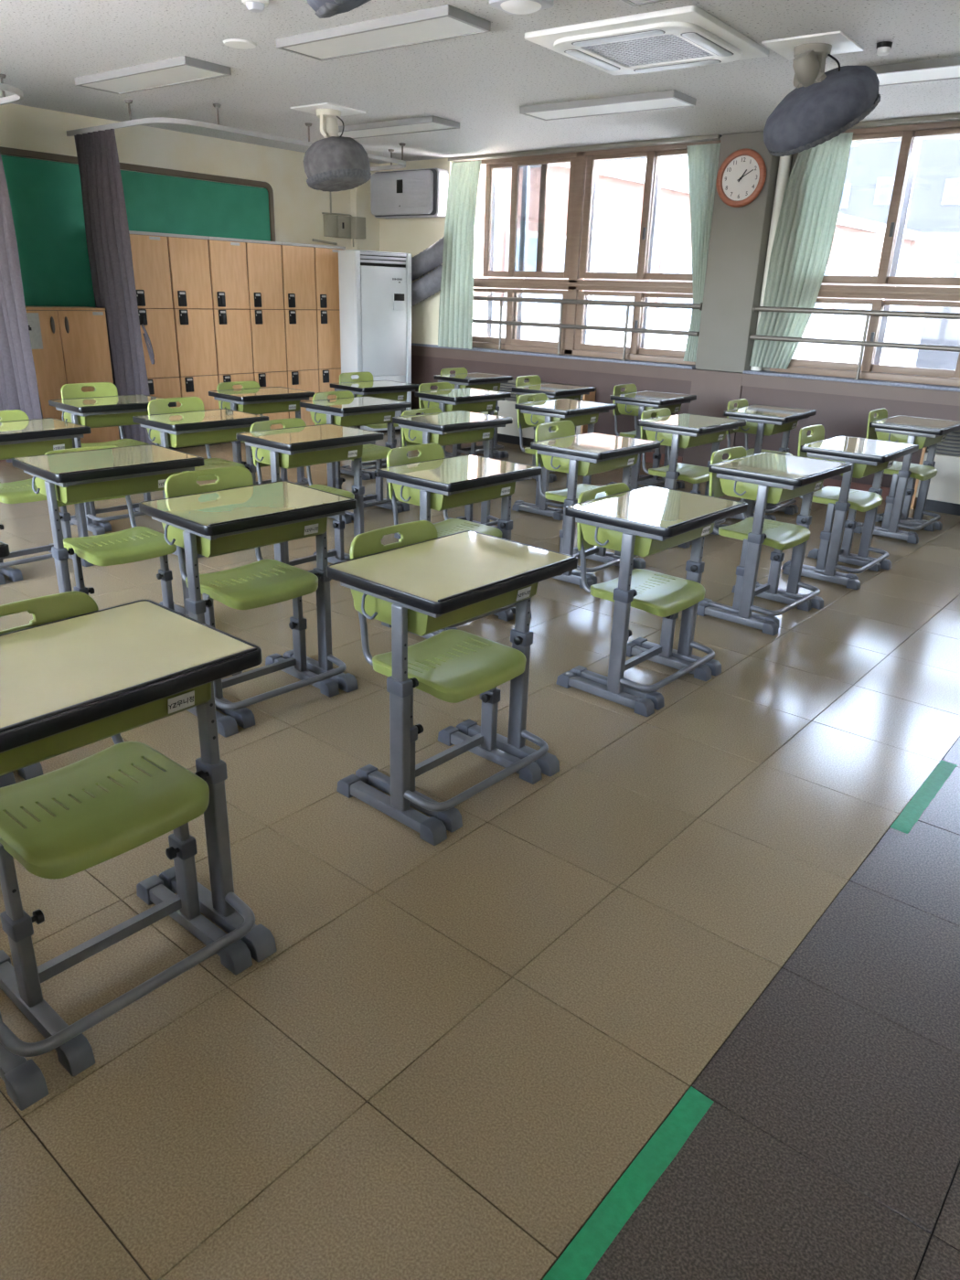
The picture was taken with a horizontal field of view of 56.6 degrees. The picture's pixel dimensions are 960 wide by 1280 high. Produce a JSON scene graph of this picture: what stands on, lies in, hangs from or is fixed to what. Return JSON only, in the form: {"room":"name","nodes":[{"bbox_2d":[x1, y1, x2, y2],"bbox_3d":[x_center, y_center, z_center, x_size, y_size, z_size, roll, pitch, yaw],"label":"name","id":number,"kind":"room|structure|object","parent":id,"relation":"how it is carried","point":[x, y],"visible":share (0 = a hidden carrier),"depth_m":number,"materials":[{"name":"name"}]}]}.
{"room":"school classroom","nodes":[
{"label":"school classroom","id":0,"kind":"room"},
{"bbox_2d":[0,103,380,251],"bbox_3d":[-3.954,-2.796,7.109,0.240,2.700,8.470,19,27,36],"label":"wall","id":1,"kind":"structure","parent":0,"point":[299,208],"depth_m":8.33,"materials":[{"name":"beige paint"}]},
{"bbox_2d":[0,146,275,307],"bbox_3d":[-3.377,-3.284,7.555,0.035,1.450,4.060,19,27,36],"label":"board","id":2,"kind":"object","parent":1,"relation":"attached to","point":[46,197],"visible":0.42,"depth_m":7.57,"materials":[{"name":"green"}]},
{"bbox_2d":[0,431,959,1279],"bbox_3d":[-0.150,-0.313,5.000,9.820,0.160,9.070,19,27,36],"label":"floor","id":3,"kind":"structure","parent":0,"point":[446,1057],"depth_m":2.05,"materials":[{"name":"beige tile"}]},
{"bbox_2d":[0,417,91,585],"bbox_3d":[-2.399,-0.746,4.687,0.450,0.739,0.610,19,27,36],"label":"school desk","id":4,"kind":"object","parent":3,"relation":"on","point":[23,438],"visible":0.67,"depth_m":4.57,"materials":[{"name":"grey laminate"}]},
{"bbox_2d":[0,437,72,459],"bbox_3d":[-2.414,-1.013,4.604,0.318,0.102,0.480,19,27,36],"label":"tray","id":5,"kind":"object","parent":4,"relation":"on","point":[35,448],"depth_m":4.54,"materials":[{"name":"green plastic"}]},
{"bbox_2d":[0,409,93,581],"bbox_3d":[-2.413,-0.779,4.703,0.485,0.788,0.424,19,27,36],"label":"chair","id":6,"kind":"object","parent":3,"relation":"on","point":[17,492],"visible":0.45,"depth_m":4.72,"materials":[{"name":"grey paint"}]},
{"bbox_2d":[25,306,119,443],"bbox_3d":[-3.541,-2.139,7.479,0.378,1.232,0.815,19,27,36],"label":"cabinet","id":7,"kind":"object","parent":3,"relation":"on","point":[76,349],"visible":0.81,"depth_m":7.34,"materials":[{"name":"brown wood"}]},
{"bbox_2d":[11,444,204,616],"bbox_3d":[-1.523,-0.384,3.779,0.450,0.779,0.610,21,28,39],"label":"school desk","id":8,"kind":"object","parent":3,"relation":"on","point":[99,474],"visible":0.59,"depth_m":3.55,"materials":[{"name":"grey laminate"}]},
{"bbox_2d":[34,471,180,503],"bbox_3d":[-1.537,-0.670,3.690,0.318,0.102,0.480,21,28,39],"label":"tray","id":9,"kind":"object","parent":8,"relation":"on","point":[113,488],"depth_m":3.57,"materials":[{"name":"green plastic"}]},
{"bbox_2d":[60,382,159,532],"bbox_3d":[-2.334,-1.175,5.653,0.485,0.840,0.424,21,28,39],"label":"chair","id":10,"kind":"object","parent":3,"relation":"on","point":[101,389],"visible":0.44,"depth_m":5.68,"materials":[{"name":"grey paint"}]},
{"bbox_2d":[44,445,176,610],"bbox_3d":[-1.546,-0.394,3.798,0.485,0.782,0.424,21,28,39],"label":"chair","id":11,"kind":"object","parent":3,"relation":"on","point":[135,543],"visible":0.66,"depth_m":3.75,"materials":[{"name":"grey paint"}]},
{"bbox_2d":[48,394,176,535],"bbox_3d":[-2.260,-1.113,5.600,0.450,0.767,0.610,21,28,39],"label":"school desk","id":12,"kind":"object","parent":3,"relation":"on","point":[111,410],"visible":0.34,"depth_m":5.38,"materials":[{"name":"grey laminate"}]},
{"bbox_2d":[62,411,148,427],"bbox_3d":[-2.273,-1.394,5.513,0.318,0.102,0.480,21,28,39],"label":"tray","id":13,"kind":"object","parent":12,"relation":"on","point":[116,419],"depth_m":5.37,"materials":[{"name":"green plastic"}]},
{"bbox_2d":[0,590,252,1076],"bbox_3d":[-0.829,0.361,1.888,0.485,0.810,0.424,19,27,37],"label":"chair","id":14,"kind":"object","parent":3,"relation":"on","point":[91,832],"visible":0.84,"depth_m":1.86,"materials":[{"name":"grey paint"}]},
{"bbox_2d":[0,599,277,1110],"bbox_3d":[-0.815,0.394,1.862,0.450,0.769,0.610,19,27,37],"label":"school desk","id":15,"kind":"object","parent":3,"relation":"on","point":[72,683],"visible":0.96,"depth_m":1.75,"materials":[{"name":"laminate"}]},
{"bbox_2d":[0,682,211,776],"bbox_3d":[-0.830,0.112,1.774,0.318,0.102,0.480,19,27,37],"label":"tray","id":16,"kind":"object","parent":15,"relation":"on","point":[31,753],"depth_m":1.69,"materials":[{"name":"green plastic"}]},
{"bbox_2d":[128,230,221,448],"bbox_3d":[-2.854,-2.697,8.128,0.368,1.840,0.813,19,27,36],"label":"locker","id":17,"kind":"object","parent":3,"relation":"on","point":[172,272],"visible":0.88,"depth_m":7.95,"materials":[{"name":"brown wood"}]},
{"bbox_2d":[147,396,245,557],"bbox_3d":[-1.621,-0.964,5.193,0.485,0.824,0.424,20,27,38],"label":"chair","id":18,"kind":"object","parent":3,"relation":"on","point":[160,406],"visible":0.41,"depth_m":5.20,"materials":[{"name":"grey paint"}]},
{"bbox_2d":[132,408,269,555],"bbox_3d":[-1.583,-0.916,5.173,0.450,0.752,0.610,20,27,38],"label":"school desk","id":19,"kind":"object","parent":3,"relation":"on","point":[176,430],"visible":0.42,"depth_m":4.96,"materials":[{"name":"grey laminate"}]},
{"bbox_2d":[146,426,250,447],"bbox_3d":[-1.597,-1.190,5.088,0.318,0.102,0.480,20,27,38],"label":"tray","id":20,"kind":"object","parent":19,"relation":"on","point":[192,439],"depth_m":4.96,"materials":[{"name":"green plastic"}]},
{"bbox_2d":[207,236,288,443],"bbox_3d":[-2.328,-2.908,8.713,0.368,1.840,0.813,19,27,36],"label":"locker","id":21,"kind":"object","parent":3,"relation":"on","point":[247,291],"visible":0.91,"depth_m":8.50,"materials":[{"name":"brown wood"}]},
{"bbox_2d":[138,480,358,737],"bbox_3d":[-0.817,-0.142,3.258,0.450,0.749,0.610,20,28,39],"label":"school desk","id":22,"kind":"object","parent":3,"relation":"on","point":[225,521],"visible":0.91,"depth_m":3.08,"materials":[{"name":"grey"}]},
{"bbox_2d":[161,516,327,557],"bbox_3d":[-0.831,-0.414,3.175,0.318,0.102,0.480,20,28,39],"label":"tray","id":23,"kind":"object","parent":22,"relation":"on","point":[247,540],"depth_m":3.06,"materials":[{"name":"green plastic"}]},
{"bbox_2d":[164,465,339,728],"bbox_3d":[-0.847,-0.184,3.273,0.485,0.816,0.424,20,28,39],"label":"chair","id":24,"kind":"object","parent":3,"relation":"on","point":[261,582],"visible":0.72,"depth_m":3.25,"materials":[{"name":"grey paint"}]},
{"bbox_2d":[208,386,314,486],"bbox_3d":[-1.565,-1.427,6.491,0.450,0.745,0.610,21,28,39],"label":"school desk","id":25,"kind":"object","parent":3,"relation":"on","point":[259,400],"visible":0.59,"depth_m":6.29,"materials":[{"name":"grey"}]},
{"bbox_2d":[218,400,300,414],"bbox_3d":[-1.579,-1.698,6.408,0.318,0.102,0.480,21,28,39],"label":"tray","id":26,"kind":"object","parent":25,"relation":"on","point":[293,405],"depth_m":6.30,"materials":[{"name":"green plastic"}]},
{"bbox_2d":[249,417,354,565],"bbox_3d":[-0.918,-0.739,4.723,0.485,0.789,0.424,19,27,37],"label":"chair","id":27,"kind":"object","parent":3,"relation":"on","point":[336,556],"visible":0.25,"depth_m":4.81,"materials":[{"name":"grey paint"}]},
{"bbox_2d":[236,423,383,573],"bbox_3d":[-0.873,-0.708,4.693,0.450,0.756,0.610,19,27,37],"label":"school desk","id":28,"kind":"object","parent":3,"relation":"on","point":[293,447],"visible":0.68,"depth_m":4.50,"materials":[{"name":"grey laminate"}]},
{"bbox_2d":[250,445,362,469],"bbox_3d":[-0.888,-0.983,4.607,0.318,0.102,0.480,19,27,37],"label":"tray","id":29,"kind":"object","parent":28,"relation":"on","point":[336,454],"depth_m":4.48,"materials":[{"name":"green plastic"}]},
{"bbox_2d":[280,242,345,426],"bbox_3d":[-1.801,-3.120,9.298,0.368,1.840,0.813,19,27,36],"label":"locker","id":30,"kind":"object","parent":3,"relation":"on","point":[310,272],"visible":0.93,"depth_m":9.07,"materials":[{"name":"brown wood"}]},
{"bbox_2d":[299,395,411,523],"bbox_3d":[-0.836,-1.242,6.076,0.450,0.746,0.610,19,27,37],"label":"school desk","id":31,"kind":"object","parent":3,"relation":"on","point":[356,410],"visible":0.7,"depth_m":5.88,"materials":[{"name":"grey laminate"}]},
{"bbox_2d":[309,411,394,426],"bbox_3d":[-0.851,-1.512,5.992,0.318,0.102,0.480,19,27,37],"label":"tray","id":32,"kind":"object","parent":31,"relation":"on","point":[360,420],"depth_m":5.87,"materials":[{"name":"green plastic"}]},
{"bbox_2d":[312,390,402,521],"bbox_3d":[-0.851,-1.270,6.091,0.485,0.788,0.424,19,27,37],"label":"chair","id":33,"kind":"object","parent":3,"relation":"on","point":[370,452],"visible":0.34,"depth_m":6.11,"materials":[{"name":"grey paint"}]},
{"bbox_2d":[329,380,419,479],"bbox_3d":[-0.868,-1.761,7.428,0.450,0.726,0.610,21,28,39],"label":"school desk","id":34,"kind":"object","parent":3,"relation":"on","point":[389,389],"visible":0.51,"depth_m":7.24,"materials":[{"name":"grey laminate"}]},
{"bbox_2d":[338,249,411,433],"bbox_3d":[-1.095,-3.108,9.381,0.679,1.800,0.357,-15,27,-37],"label":"air conditioner","id":35,"kind":"object","parent":3,"relation":"on","point":[375,287],"visible":0.84,"depth_m":9.13,"materials":[{"name":"white plastic"}]},
{"bbox_2d":[349,520,542,831],"bbox_3d":[-0.110,0.077,2.719,0.485,0.778,0.424,19,27,37],"label":"chair","id":36,"kind":"object","parent":3,"relation":"on","point":[453,666],"visible":0.68,"depth_m":2.70,"materials":[{"name":"grey paint"}]},
{"bbox_2d":[386,442,513,631],"bbox_3d":[-0.149,-0.473,4.115,0.485,0.783,0.424,20,27,38],"label":"chair","id":37,"kind":"object","parent":3,"relation":"on","point":[428,452],"visible":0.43,"depth_m":4.14,"materials":[{"name":"grey paint"}]},
{"bbox_2d":[326,530,577,845],"bbox_3d":[-0.080,0.110,2.703,0.450,0.729,0.610,19,27,37],"label":"school desk","id":38,"kind":"object","parent":3,"relation":"on","point":[426,587],"visible":0.99,"depth_m":2.53,"materials":[{"name":"grey"}]},
{"bbox_2d":[350,582,538,636],"bbox_3d":[-0.095,-0.153,2.622,0.318,0.102,0.480,19,27,37],"label":"tray","id":39,"kind":"object","parent":38,"relation":"on","point":[420,624],"depth_m":2.49,"materials":[{"name":"green plastic"}]},
{"bbox_2d":[392,410,512,539],"bbox_3d":[-0.173,-1.002,5.524,0.450,0.742,0.610,20,28,39],"label":"school desk","id":40,"kind":"object","parent":3,"relation":"on","point":[447,428],"visible":0.56,"depth_m":5.33,"materials":[{"name":"grey laminate"}]},
{"bbox_2d":[402,427,494,446],"bbox_3d":[-0.187,-1.271,5.441,0.318,0.102,0.480,20,28,39],"label":"tray","id":41,"kind":"object","parent":40,"relation":"on","point":[485,434],"depth_m":5.32,"materials":[{"name":"green plastic"}]},
{"bbox_2d":[377,454,541,639],"bbox_3d":[-0.095,-0.427,4.080,0.450,0.726,0.610,20,27,38],"label":"school desk","id":42,"kind":"object","parent":3,"relation":"on","point":[442,484],"visible":0.76,"depth_m":3.88,"materials":[{"name":"grey"}]},
{"bbox_2d":[392,481,516,511],"bbox_3d":[-0.109,-0.688,4.000,0.318,0.102,0.480,20,27,38],"label":"tray","id":43,"kind":"object","parent":42,"relation":"on","point":[438,502],"depth_m":3.87,"materials":[{"name":"green plastic"}]},
{"bbox_2d":[415,387,511,458],"bbox_3d":[-0.138,-1.532,6.881,0.450,0.741,0.610,20,28,39],"label":"school desk","id":44,"kind":"object","parent":3,"relation":"on","point":[468,399],"visible":0.47,"depth_m":6.66,"materials":[{"name":"grey"}]},
{"bbox_2d":[433,373,512,458],"bbox_3d":[-0.070,-2.062,8.245,0.450,0.740,0.610,19,27,37],"label":"school desk","id":45,"kind":"object","parent":3,"relation":"on","point":[474,380],"visible":0.62,"depth_m":8.08,"materials":[{"name":"grey"}]},
{"bbox_2d":[497,378,595,446],"bbox_3d":[0.619,-2.250,8.932,1.110,0.632,0.185,19,27,36],"label":"heater","id":46,"kind":"object","parent":3,"relation":"on","point":[509,433],"visible":0.2,"depth_m":9.06,"materials":[{"name":"beige metal"}]},
{"bbox_2d":[512,398,616,520],"bbox_3d":[0.590,-1.300,6.346,0.450,0.744,0.610,18,27,36],"label":"school desk","id":47,"kind":"object","parent":3,"relation":"on","point":[581,412],"visible":0.66,"depth_m":6.16,"materials":[{"name":"grey laminate"}]},
{"bbox_2d":[522,413,598,428],"bbox_3d":[0.574,-1.570,6.261,0.318,0.102,0.480,18,27,36],"label":"tray","id":48,"kind":"object","parent":47,"relation":"on","point":[590,420],"depth_m":6.16,"materials":[{"name":"green plastic"}]},
{"bbox_2d":[534,420,633,584],"bbox_3d":[0.568,-0.779,4.944,0.485,0.793,0.424,19,27,37],"label":"chair","id":49,"kind":"object","parent":3,"relation":"on","point":[564,428],"visible":0.34,"depth_m":4.93,"materials":[{"name":"grey paint"}]},
{"bbox_2d":[530,432,660,588],"bbox_3d":[0.615,-0.730,4.919,0.450,0.722,0.610,19,27,37],"label":"school desk","id":50,"kind":"object","parent":3,"relation":"on","point":[584,454],"visible":0.77,"depth_m":4.71,"materials":[{"name":"grey laminate"}]},
{"bbox_2d":[541,454,638,476],"bbox_3d":[0.600,-0.989,4.839,0.318,0.102,0.480,19,27,37],"label":"tray","id":51,"kind":"object","parent":50,"relation":"on","point":[584,468],"depth_m":4.70,"materials":[{"name":"green plastic"}]},
{"bbox_2d":[542,1086,714,1279],"bbox_3d":[-0.176,1.137,1.068,0.053,0.001,1.900,19,27,36],"label":"tape","id":52,"kind":"object","parent":3,"relation":"on","point":[591,1242],"visible":1,"depth_m":1.55,"materials":[{"name":"green plastic"}]},
{"bbox_2d":[569,482,711,710],"bbox_3d":[0.643,-0.199,3.527,0.485,0.748,0.424,19,27,37],"label":"chair","id":53,"kind":"object","parent":3,"relation":"on","point":[663,595],"visible":0.64,"depth_m":3.52,"materials":[{"name":"grey paint"}]},
{"bbox_2d":[606,390,696,490],"bbox_3d":[1.353,-1.573,7.113,0.450,0.740,0.610,18,26,35],"label":"school desk","id":54,"kind":"object","parent":3,"relation":"on","point":[634,403],"visible":0.64,"depth_m":6.91,"materials":[{"name":"grey laminate"}]},
{"bbox_2d":[555,485,747,716],"bbox_3d":[0.667,-0.179,3.511,0.450,0.724,0.610,19,27,37],"label":"school desk","id":55,"kind":"object","parent":3,"relation":"on","point":[648,520],"visible":0.98,"depth_m":3.33,"materials":[{"name":"grey"}]},
{"bbox_2d":[579,522,714,556],"bbox_3d":[0.652,-0.440,3.431,0.318,0.102,0.480,19,27,37],"label":"tray","id":56,"kind":"object","parent":55,"relation":"on","point":[644,547],"depth_m":3.29,"materials":[{"name":"green plastic"}]},
{"bbox_2d":[640,407,719,545],"bbox_3d":[1.292,-1.073,5.777,0.485,0.778,0.424,19,27,37],"label":"chair","id":57,"kind":"object","parent":3,"relation":"on","point":[695,474],"visible":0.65,"depth_m":5.73,"materials":[{"name":"grey paint"}]},
{"bbox_2d":[637,413,746,548],"bbox_3d":[1.329,-1.043,5.753,0.450,0.741,0.610,19,27,37],"label":"school desk","id":58,"kind":"object","parent":3,"relation":"on","point":[685,431],"visible":0.64,"depth_m":5.51,"materials":[{"name":"grey laminate"}]},
{"bbox_2d":[645,429,726,448],"bbox_3d":[1.314,-1.311,5.670,0.318,0.102,0.480,19,27,37],"label":"tray","id":59,"kind":"object","parent":58,"relation":"on","point":[685,442],"depth_m":5.53,"materials":[{"name":"green plastic"}]},
{"bbox_2d":[697,446,811,628],"bbox_3d":[1.374,-0.523,4.386,0.485,0.770,0.424,20,27,38],"label":"chair","id":60,"kind":"object","parent":3,"relation":"on","point":[780,536],"visible":0.7,"depth_m":4.37,"materials":[{"name":"grey paint"}]},
{"bbox_2d":[723,404,816,520],"bbox_3d":[2.023,-1.263,6.371,0.450,0.742,0.610,17,26,34],"label":"school desk","id":61,"kind":"object","parent":3,"relation":"on","point":[761,420],"visible":0.7,"depth_m":6.14,"materials":[{"name":"grey"}]},
{"bbox_2d":[696,451,852,635],"bbox_3d":[1.419,-0.491,4.355,0.450,0.737,0.610,20,27,38],"label":"school desk","id":62,"kind":"object","parent":3,"relation":"on","point":[764,477],"visible":0.97,"depth_m":4.18,"materials":[{"name":"grey metal"}]},
{"bbox_2d":[719,478,823,503],"bbox_3d":[1.404,-0.758,4.273,0.318,0.102,0.480,20,27,38],"label":"tray","id":63,"kind":"object","parent":62,"relation":"on","point":[775,495],"depth_m":4.13,"materials":[{"name":"green plastic"}]},
{"bbox_2d":[782,424,882,578],"bbox_3d":[2.044,-0.789,5.087,0.485,0.796,0.424,19,27,37],"label":"chair","id":64,"kind":"object","parent":3,"relation":"on","point":[862,501],"visible":0.69,"depth_m":5.07,"materials":[{"name":"grey paint"}]},
{"bbox_2d":[782,435,918,589],"bbox_3d":[2.095,-0.740,5.058,0.450,0.729,0.610,19,27,37],"label":"school desk","id":65,"kind":"object","parent":3,"relation":"on","point":[867,456],"visible":0.82,"depth_m":4.88,"materials":[{"name":"grey"}]},
{"bbox_2d":[808,457,894,478],"bbox_3d":[2.079,-1.003,4.977,0.318,0.102,0.480,19,27,37],"label":"tray","id":66,"kind":"object","parent":65,"relation":"on","point":[859,470],"depth_m":4.77,"materials":[{"name":"green plastic"}]},
{"bbox_2d":[856,408,937,535],"bbox_3d":[2.855,-1.138,6.059,0.485,0.787,0.424,19,27,37],"label":"chair","id":67,"kind":"object","parent":3,"relation":"on","point":[921,472],"visible":0.56,"depth_m":6.03,"materials":[{"name":"grey paint"}]},
{"bbox_2d":[853,415,959,543],"bbox_3d":[2.898,-1.100,6.032,0.450,0.739,0.610,19,27,37],"label":"school desk","id":68,"kind":"object","parent":3,"relation":"on","point":[923,432],"visible":0.94,"depth_m":5.85,"materials":[{"name":"grey"}]},
{"bbox_2d":[875,431,946,448],"bbox_3d":[2.883,-1.368,5.949,0.318,0.102,0.480,19,27,37],"label":"tray","id":69,"kind":"object","parent":68,"relation":"on","point":[922,442],"depth_m":5.80,"materials":[{"name":"green plastic"}]},
{"bbox_2d":[890,760,957,833],"bbox_3d":[1.425,0.493,2.849,0.053,0.001,0.564,19,27,36],"label":"tape","id":70,"kind":"object","parent":3,"relation":"on","point":[921,800],"visible":1,"depth_m":2.83,"materials":[{"name":"green plastic"}]},
{"bbox_2d":[910,429,959,515],"bbox_3d":[3.807,-1.177,6.450,1.150,0.632,0.185,19,27,36],"label":"heater","id":71,"kind":"object","parent":3,"relation":"on","point":[944,492],"visible":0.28,"depth_m":6.64,"materials":[{"name":"beige metal"}]},
{"bbox_2d":[0,0,959,163],"bbox_3d":[-0.193,-2.942,3.809,9.820,0.200,8.670,19,27,36],"label":"ceiling","id":72,"kind":"structure","parent":0,"point":[481,82],"depth_m":5.44,"materials":[{"name":"white paint"}]},
{"bbox_2d":[0,74,23,105],"bbox_3d":[-3.715,-3.309,4.965,1.238,0.168,3.242,6,22,11],"label":"track","id":73,"kind":"object","parent":72,"relation":"hanging from","point":[18,95],"visible":1,"depth_m":5.84,"materials":[{"name":"grey"}]},
{"bbox_2d":[0,151,42,462],"bbox_3d":[-3.569,-2.542,6.645,0.862,2.471,0.152,19,27,36],"label":"curtain","id":74,"kind":"object","parent":73,"relation":"hanging from","point":[18,384],"visible":0.66,"depth_m":6.56,"materials":[{"name":"fabric"}]},
{"bbox_2d":[74,55,231,94],"bbox_3d":[-2.129,-3.632,5.748,1.220,0.042,0.335,17,26,34],"label":"ceiling light","id":75,"kind":"object","parent":72,"relation":"attached to","point":[182,69],"visible":1,"depth_m":5.66,"materials":[{"name":"grey plastic"}]},
{"bbox_2d":[82,64,224,93],"bbox_3d":[-2.129,-3.633,5.747,1.182,0.036,0.298,17,26,34],"label":"diffuser","id":76,"kind":"object","parent":75,"relation":"attached to","point":[138,78],"depth_m":5.70,"materials":[{"name":"white plastic"}]},
{"bbox_2d":[66,99,405,170],"bbox_3d":[-1.916,-4.348,7.771,1.455,0.168,2.778,19,27,36],"label":"track","id":77,"kind":"object","parent":72,"relation":"hanging from","point":[156,120],"visible":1,"depth_m":6.92,"materials":[{"name":"grey metal"}]},
{"bbox_2d":[74,128,154,444],"bbox_3d":[-3.030,-2.830,7.425,0.751,2.470,0.135,19,27,36],"label":"curtain","id":78,"kind":"object","parent":77,"relation":"hanging from","point":[104,208],"visible":0.8,"depth_m":7.27,"materials":[{"name":"fabric"}]},
{"bbox_2d":[290,102,371,191],"bbox_3d":[-1.094,-3.741,6.814,0.525,0.552,0.508,19,27,36],"label":"ceiling fan","id":79,"kind":"object","parent":72,"relation":"hanging from","point":[334,162],"visible":1,"depth_m":6.68,"materials":[{"name":"grey fabric"}]},
{"bbox_2d":[276,4,490,61],"bbox_3d":[-0.530,-3.149,4.643,1.220,0.042,0.335,17,26,34],"label":"ceiling light","id":80,"kind":"object","parent":72,"relation":"attached to","point":[446,21],"visible":1,"depth_m":4.56,"materials":[{"name":"grey plastic"}]},
{"bbox_2d":[338,115,459,138],"bbox_3d":[-0.742,-4.198,7.311,1.220,0.042,0.335,17,26,34],"label":"ceiling light","id":81,"kind":"object","parent":72,"relation":"attached to","point":[425,123],"visible":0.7,"depth_m":7.19,"materials":[{"name":"grey plastic"}]},
{"bbox_2d":[338,122,453,138],"bbox_3d":[-0.742,-4.199,7.310,1.182,0.036,0.298,17,26,34],"label":"diffuser","id":82,"kind":"object","parent":81,"relation":"attached to","point":[367,130],"depth_m":7.26,"materials":[{"name":"white plastic"}]},
{"bbox_2d":[519,89,696,120],"bbox_3d":[0.869,-3.713,6.203,1.220,0.042,0.335,17,26,34],"label":"ceiling light","id":83,"kind":"object","parent":72,"relation":"attached to","point":[671,99],"visible":1,"depth_m":6.12,"materials":[{"name":"grey"}]},
{"bbox_2d":[525,97,689,119],"bbox_3d":[0.869,-3.715,6.203,1.182,0.036,0.298,17,26,34],"label":"diffuser","id":84,"kind":"object","parent":83,"relation":"attached to","point":[598,106],"depth_m":6.17,"materials":[{"name":"white plastic"}]},
{"bbox_2d":[524,5,768,74],"bbox_3d":[0.887,-3.112,4.684,0.950,0.054,0.950,17,26,34],"label":"air conditioner","id":85,"kind":"object","parent":72,"relation":"attached to","point":[684,37],"depth_m":4.54,"materials":[{"name":"white plastic"}]},
{"bbox_2d":[582,34,713,66],"bbox_3d":[0.886,-3.102,4.688,0.532,0.004,0.532,17,26,34],"label":"ceiling vent","id":86,"kind":"object","parent":85,"relation":"in","point":[656,50],"depth_m":4.71,"materials":[{"name":"grey plastic"}]},
{"bbox_2d":[761,30,880,156],"bbox_3d":[1.817,-2.845,4.723,0.576,0.524,0.557,19,27,36],"label":"ceiling fan","id":87,"kind":"object","parent":72,"relation":"hanging from","point":[822,106],"visible":1,"depth_m":4.57,"materials":[{"name":"grey fabric"}]},
{"bbox_2d":[868,55,959,86],"bbox_3d":[2.721,-3.123,4.846,1.220,0.042,0.335,17,26,34],"label":"ceiling light","id":88,"kind":"object","parent":72,"relation":"attached to","point":[944,69],"visible":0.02,"depth_m":4.97,"materials":[{"name":"grey plastic"}]},
{"bbox_2d":[876,65,959,85],"bbox_3d":[2.721,-3.124,4.846,1.182,0.036,0.298,17,26,34],"label":"diffuser","id":89,"kind":"object","parent":88,"relation":"attached to","point":[887,75],"depth_m":5.00,"materials":[{"name":"white plastic"}]},
{"bbox_2d":[379,113,959,489],"bbox_3d":[2.560,-2.716,7.442,9.520,2.700,0.455,19,27,36],"label":"wall","id":90,"kind":"structure","parent":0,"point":[739,238],"depth_m":7.60,"materials":[{"name":"grey paint"}]},
{"bbox_2d":[370,168,448,219],"bbox_3d":[-0.746,-4.642,9.280,0.920,0.440,0.229,18,26,35],"label":"air purifier","id":91,"kind":"object","parent":90,"relation":"attached to","point":[412,193],"visible":0.99,"depth_m":9.15,"materials":[{"name":"grey plastic"}]},
{"bbox_2d":[372,177,427,209],"bbox_3d":[-0.830,-4.612,9.210,0.780,0.271,0.004,18,26,35],"label":"panel","id":92,"kind":"object","parent":91,"relation":"attached to","point":[388,193],"depth_m":9.21,"materials":[{"name":"grey plastic"}]},
{"bbox_2d":[448,134,721,364],"bbox_3d":[0.896,-3.685,8.551,2.968,1.800,0.359,19,27,36],"label":"window","id":93,"kind":"structure","parent":90,"relation":"attached to","point":[643,284],"depth_m":8.47,"materials":[{"name":"brown wood"}]},
{"bbox_2d":[437,160,481,349],"bbox_3d":[-0.186,-3.877,9.016,0.503,1.742,0.250,19,27,36],"label":"sheer curtain","id":94,"kind":"object","parent":93,"relation":"hanging from","point":[456,294],"visible":1,"depth_m":8.92,"materials":[{"name":"green fabric"}]},
{"bbox_2d":[682,142,720,362],"bbox_3d":[1.836,-3.309,7.699,0.325,1.715,0.034,19,27,36],"label":"sheer curtain","id":95,"kind":"object","parent":93,"relation":"hanging from","point":[702,159],"visible":1,"depth_m":7.55,"materials":[{"name":"green fabric"}]},
{"bbox_2d":[715,148,766,207],"bbox_3d":[2.102,-3.724,7.188,0.424,0.424,0.044,19,27,36],"label":"wall clock","id":96,"kind":"object","parent":90,"relation":"attached to","point":[741,177],"visible":1,"depth_m":7.19,"materials":[{"name":"red wood"}]},
{"bbox_2d":[722,155,759,201],"bbox_3d":[2.110,-3.727,7.197,0.332,0.332,0.014,19,27,36],"label":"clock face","id":97,"kind":"object","parent":96,"relation":"on","point":[741,174],"depth_m":7.19,"materials":[{"name":"white"}]},
{"bbox_2d":[749,132,853,369],"bbox_3d":[2.547,-3.069,7.144,0.572,1.716,0.039,19,27,36],"label":"sheer curtain","id":98,"kind":"object","parent":90,"relation":"hanging from","point":[805,228],"visible":0.98,"depth_m":7.09,"materials":[{"name":"green fabric"}]},
{"bbox_2d":[769,120,959,386],"bbox_3d":[3.737,-2.753,6.403,3.090,1.803,0.258,19,27,36],"label":"window","id":99,"kind":"structure","parent":90,"relation":"attached to","point":[885,290],"depth_m":6.81,"materials":[{"name":"brown wood"}]},
{"label":"outside","id":100,"kind":"structure","parent":0,"visible":0},
{"bbox_3d":[15.761,-2.022,21.734,120.000,0.200,130.000,19,27,36],"label":"ground","id":101,"kind":"structure","parent":100,"visible":0},
{"bbox_2d":[472,160,942,367],"bbox_3d":[4.401,-9.131,27.649,8.200,8.050,34.200,19,27,36],"label":"school","id":102,"kind":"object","parent":101,"relation":"on","point":[858,242],"visible":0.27,"depth_m":20.00,"materials":[{"name":"grey"}]},
{"bbox_2d":[838,137,959,370],"bbox_3d":[28.503,-19.394,41.536,33.000,18.500,12.090,19,27,36],"label":"apartment tower","id":103,"kind":"structure","parent":101,"relation":"on","point":[934,206],"depth_m":40.93,"materials":[{"name":"grey"}]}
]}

